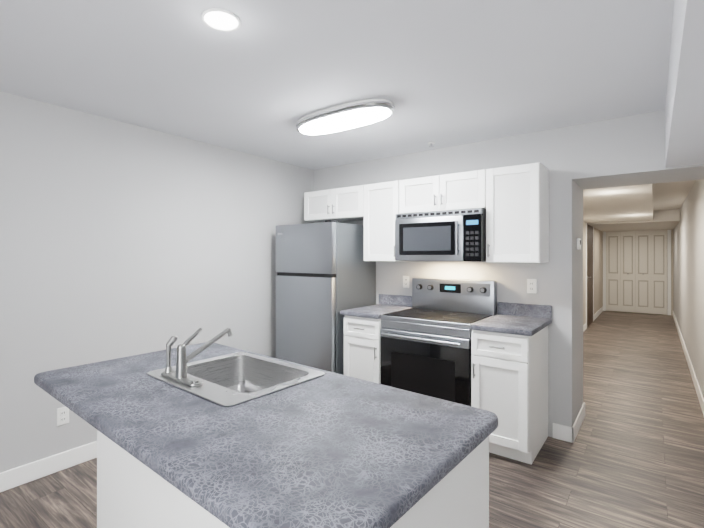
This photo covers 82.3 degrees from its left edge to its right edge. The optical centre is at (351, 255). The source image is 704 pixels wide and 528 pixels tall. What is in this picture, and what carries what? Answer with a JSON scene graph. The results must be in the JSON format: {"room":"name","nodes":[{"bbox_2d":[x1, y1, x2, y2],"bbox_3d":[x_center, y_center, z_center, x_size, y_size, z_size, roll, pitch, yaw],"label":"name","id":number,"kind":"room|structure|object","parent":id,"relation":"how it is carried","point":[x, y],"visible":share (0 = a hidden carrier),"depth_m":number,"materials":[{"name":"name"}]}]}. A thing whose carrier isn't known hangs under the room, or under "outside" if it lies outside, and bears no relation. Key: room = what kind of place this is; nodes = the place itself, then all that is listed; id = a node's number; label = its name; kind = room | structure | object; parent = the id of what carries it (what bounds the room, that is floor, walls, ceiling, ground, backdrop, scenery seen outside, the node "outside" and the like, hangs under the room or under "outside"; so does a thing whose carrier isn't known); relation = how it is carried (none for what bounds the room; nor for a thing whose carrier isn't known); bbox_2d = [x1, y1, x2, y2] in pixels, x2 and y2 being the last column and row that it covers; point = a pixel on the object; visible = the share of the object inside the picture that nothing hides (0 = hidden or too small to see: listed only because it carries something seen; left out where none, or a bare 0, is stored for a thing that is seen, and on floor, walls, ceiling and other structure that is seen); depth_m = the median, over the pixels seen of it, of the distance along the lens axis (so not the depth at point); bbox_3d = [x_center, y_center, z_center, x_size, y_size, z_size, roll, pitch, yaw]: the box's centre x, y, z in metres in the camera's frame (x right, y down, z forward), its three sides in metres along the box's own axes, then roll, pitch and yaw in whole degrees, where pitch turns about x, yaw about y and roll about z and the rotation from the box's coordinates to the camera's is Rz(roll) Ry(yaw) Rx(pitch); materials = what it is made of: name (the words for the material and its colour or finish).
{"room":"kitchen","nodes":[
{"label":"kitchen","id":0,"kind":"room"},
{"bbox_2d":[0,91,313,472],"bbox_3d":[-2.073,0.215,2.558,0.200,2.370,5.201,0,0,37],"label":"wall","id":1,"kind":"structure","parent":0,"point":[119,239],"depth_m":2.88,"materials":[{"name":"paint"}]},
{"bbox_2d":[0,441,96,491],"bbox_3d":[-2.150,1.342,2.277,0.013,0.115,4.260,0,0,37],"label":"baseboard","id":2,"kind":"structure","parent":1,"relation":"attached to","point":[27,473],"depth_m":2.55,"materials":[{"name":"white"}]},
{"bbox_2d":[57,407,68,425],"bbox_3d":[-1.887,1.050,2.630,0.009,0.114,0.070,0,0,37],"label":"electrical outlet","id":3,"kind":"object","parent":1,"relation":"attached to","point":[62,415],"visible":0.92,"depth_m":2.63,"materials":[{"name":"white plastic"}]},
{"bbox_2d":[0,0,673,169],"bbox_3d":[-0.433,-1.021,1.704,3.850,0.100,5.800,0,0,37],"label":"ceiling","id":4,"kind":"structure","parent":0,"point":[264,78],"depth_m":2.07,"materials":[{"name":"paint"}]},
{"bbox_2d":[201,8,240,31],"bbox_3d":[-0.537,-0.965,1.657,0.156,0.008,0.156,0,0,37],"label":"recessed light","id":5,"kind":"object","parent":4,"relation":"in","point":[218,19],"visible":0.98,"depth_m":1.65,"materials":[{"name":"white plastic"}]},
{"bbox_2d":[296,99,394,134],"bbox_3d":[-0.067,-0.934,2.767,0.798,0.068,0.308,0,0,37],"label":"oval ceiling light","id":6,"kind":"object","parent":4,"relation":"attached to","point":[350,115],"visible":1,"depth_m":2.66,"materials":[{"name":"white plastic"}]},
{"bbox_2d":[0,311,703,527],"bbox_3d":[2.027,1.431,4.982,4.050,0.060,14.200,0,0,37],"label":"floor","id":7,"kind":"structure","parent":0,"point":[632,456],"depth_m":2.67,"materials":[{"name":"wood"}]},
{"bbox_2d":[97,434,488,527],"bbox_3d":[-0.271,0.959,1.382,1.266,0.880,0.657,0,0,39],"label":"kitchen island","id":8,"kind":"object","parent":7,"relation":"on","point":[127,496],"depth_m":1.19,"materials":[{"name":"white"}]},
{"bbox_2d":[34,342,497,527],"bbox_3d":[-0.421,0.499,1.428,1.616,0.040,0.796,0,0,39],"label":"island countertop","id":9,"kind":"structure","parent":8,"relation":"on","point":[330,450],"depth_m":1.06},
{"bbox_2d":[147,328,324,406],"bbox_3d":[-0.467,0.457,1.621,0.580,0.340,0.467,0,0,39],"label":"sink","id":10,"kind":"object","parent":9,"relation":"in","point":[232,379],"visible":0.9,"depth_m":1.69,"materials":[{"name":"silver metal"}]},
{"bbox_2d":[276,220,375,374],"bbox_3d":[-0.253,0.547,3.982,0.713,1.708,0.696,0,0,37],"label":"refrigerator","id":11,"kind":"object","parent":7,"relation":"on","point":[326,274],"visible":0.75,"depth_m":3.68,"materials":[{"name":"grey metal"}]},
{"bbox_2d":[340,294,411,383],"bbox_3d":[0.241,0.893,3.659,0.404,1.014,0.654,0,0,37],"label":"base cabinet","id":12,"kind":"object","parent":7,"relation":"on","point":[362,346],"visible":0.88,"depth_m":3.44,"materials":[{"name":"white wood"}]},
{"bbox_2d":[380,278,496,405],"bbox_3d":[0.697,0.805,3.292,0.754,1.190,0.676,0,0,37],"label":"range","id":13,"kind":"object","parent":7,"relation":"on","point":[426,344],"visible":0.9,"depth_m":3.14,"materials":[{"name":"silver metal"}]},
{"bbox_2d":[470,302,551,464],"bbox_3d":[1.178,0.893,2.956,0.407,1.014,0.654,0,0,37],"label":"base cabinet","id":14,"kind":"object","parent":7,"relation":"on","point":[509,365],"visible":0.96,"depth_m":2.75,"materials":[{"name":"white wood"}]},
{"bbox_2d":[314,126,582,436],"bbox_3d":[0.707,0.216,4.098,2.800,2.370,0.600,0,0,37],"label":"wall","id":15,"kind":"structure","parent":0,"point":[558,276],"depth_m":3.24,"materials":[{"name":"paint"}]},
{"bbox_2d":[304,185,363,221],"bbox_3d":[-0.112,-0.510,4.109,0.762,0.298,0.360,0,0,37],"label":"upper cabinet","id":16,"kind":"object","parent":15,"relation":"attached to","point":[343,204],"visible":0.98,"depth_m":3.97,"materials":[{"name":"white wood"}]},
{"bbox_2d":[364,180,398,260],"bbox_3d":[0.345,-0.302,3.766,0.381,0.715,0.360,0,0,37],"label":"upper cabinet","id":17,"kind":"object","parent":15,"relation":"attached to","point":[381,205],"visible":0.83,"depth_m":3.66,"materials":[{"name":"white wood"}]},
{"bbox_2d":[403,276,408,287],"bbox_3d":[0.518,0.256,3.857,0.070,0.114,0.009,0,0,37],"label":"electrical outlet","id":18,"kind":"object","parent":15,"relation":"attached to","point":[405,281],"visible":1,"depth_m":3.85,"materials":[{"name":"white plastic"}]},
{"bbox_2d":[399,169,485,213],"bbox_3d":[0.803,-0.511,3.423,0.762,0.298,0.360,0,0,37],"label":"upper cabinet","id":19,"kind":"object","parent":15,"relation":"attached to","point":[458,191],"visible":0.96,"depth_m":3.28,"materials":[{"name":"white wood"}]},
{"bbox_2d":[395,208,485,261],"bbox_3d":[0.774,-0.153,3.384,0.754,0.407,0.450,0,0,37],"label":"microwave","id":20,"kind":"object","parent":19,"relation":"attached to","point":[453,235],"visible":1,"depth_m":3.21,"materials":[{"name":"silver metal"}]},
{"bbox_2d":[486,162,548,262],"bbox_3d":[1.260,-0.303,3.080,0.381,0.715,0.360,0,0,37],"label":"upper cabinet","id":21,"kind":"object","parent":15,"relation":"attached to","point":[517,213],"visible":1,"depth_m":2.96,"materials":[{"name":"white wood"}]},
{"bbox_2d":[527,279,536,293],"bbox_3d":[1.419,0.245,3.181,0.070,0.114,0.009,0,0,37],"label":"electrical outlet","id":22,"kind":"object","parent":15,"relation":"attached to","point":[531,285],"visible":1,"depth_m":3.18,"materials":[{"name":"white plastic"}]},
{"bbox_2d":[553,423,572,442],"bbox_3d":[1.596,1.342,3.047,0.143,0.115,0.013,0,0,37],"label":"baseboard","id":23,"kind":"structure","parent":15,"relation":"attached to","point":[562,432],"depth_m":3.04,"materials":[{"name":"white wood"}]},
{"bbox_2d":[572,403,584,442],"bbox_3d":[1.832,1.343,3.253,0.013,0.115,0.626,0,0,37],"label":"baseboard","id":24,"kind":"structure","parent":15,"relation":"attached to","point":[576,426],"depth_m":3.19,"materials":[{"name":"white wood"}]},
{"bbox_2d":[577,238,580,249],"bbox_3d":[1.813,-0.090,3.218,0.024,0.090,0.080,0,0,37],"label":"thermostat","id":25,"kind":"object","parent":15,"relation":"attached to","point":[578,243],"visible":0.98,"depth_m":3.19,"materials":[{"name":"white plastic"}]},
{"bbox_2d":[583,222,602,324],"bbox_3d":[3.887,0.218,7.087,0.200,2.370,8.000,0,0,37],"label":"wall","id":26,"kind":"structure","parent":0,"point":[598,269],"depth_m":9.11,"materials":[{"name":"paint"}]},
{"bbox_2d":[587,223,592,326],"bbox_3d":[4.803,0.385,8.088,0.061,2.016,0.992,0,0,37],"label":"hall door","id":27,"kind":"structure","parent":26,"relation":"in","point":[589,274],"depth_m":8.02,"materials":[{"name":"brown wood"}]},
{"bbox_2d":[586,223,593,328],"bbox_3d":[4.784,0.356,8.102,0.016,2.095,1.130,0,0,37],"label":"door frame","id":28,"kind":"structure","parent":26,"relation":"attached to","point":[586,275],"depth_m":7.65,"materials":[{"name":"white wood"}]},
{"bbox_2d":[594,306,602,319],"bbox_3d":[5.749,1.347,9.390,0.013,0.115,2.080,0,0,37],"label":"baseboard","id":29,"kind":"structure","parent":26,"relation":"attached to","point":[598,313],"depth_m":9.31,"materials":[{"name":"white wood"}]},
{"bbox_2d":[583,184,652,222],"bbox_3d":[3.479,-0.713,5.519,1.030,0.190,5.000,0,0,37],"label":"ceiling","id":30,"kind":"structure","parent":0,"point":[632,203],"depth_m":4.92,"materials":[{"name":"paint"}]},
{"bbox_2d":[588,209,679,231],"bbox_3d":[6.027,-0.701,8.608,1.400,0.210,3.000,0,0,37],"label":"ceiling bulkhead","id":31,"kind":"object","parent":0,"point":[666,219],"visible":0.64,"depth_m":7.83,"materials":[{"name":"paint"}]},
{"bbox_2d":[572,110,703,189],"bbox_3d":[2.167,-0.770,3.003,0.850,0.400,0.600,0,0,37],"label":"wall","id":32,"kind":"structure","parent":0,"point":[624,151],"depth_m":2.86,"materials":[{"name":"paint"}]},
{"bbox_2d":[606,230,672,314],"bbox_3d":[6.907,0.220,9.947,1.600,2.370,0.200,0,0,37],"label":"wall","id":33,"kind":"structure","parent":0,"point":[671,273],"depth_m":9.41,"materials":[{"name":"paint"}]},
{"bbox_2d":[606,230,666,314],"bbox_3d":[6.884,0.386,9.782,1.212,2.014,0.080,0,0,37],"label":"bifold closet door","id":34,"kind":"structure","parent":33,"relation":"in","point":[636,281],"depth_m":9.76,"materials":[{"name":"white paint"}]},
{"bbox_2d":[603,230,670,314],"bbox_3d":[6.906,0.355,9.811,1.360,2.100,0.017,0,0,37],"label":"trim","id":35,"kind":"structure","parent":33,"relation":"attached to","point":[668,272],"depth_m":9.44,"materials":[{"name":"white wood"}]},
{"bbox_2d":[653,180,695,210],"bbox_3d":[4.527,-0.848,6.608,1.400,0.100,8.000,0,0,37],"label":"ceiling","id":36,"kind":"structure","parent":0,"point":[669,195],"depth_m":5.30,"materials":[{"name":"paint"}]},
{"bbox_2d":[665,0,703,167],"bbox_3d":[0.885,-0.782,0.833,0.296,0.400,5.590,0,0,37],"label":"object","id":37,"kind":"structure","parent":0,"point":[684,127],"depth_m":1.50,"materials":[{"name":"paint"}]},
{"bbox_2d":[673,179,703,397],"bbox_3d":[3.487,0.215,3.888,0.200,2.370,14.000,0,0,37],"label":"wall","id":38,"kind":"structure","parent":0,"point":[688,269],"depth_m":4.81,"materials":[{"name":"paint"}]},
{"bbox_2d":[673,311,703,414],"bbox_3d":[3.401,1.343,3.951,0.013,0.115,13.600,0,0,37],"label":"baseboard","id":39,"kind":"structure","parent":38,"relation":"attached to","point":[697,388],"depth_m":4.64,"materials":[{"name":"white wood"}]}
]}

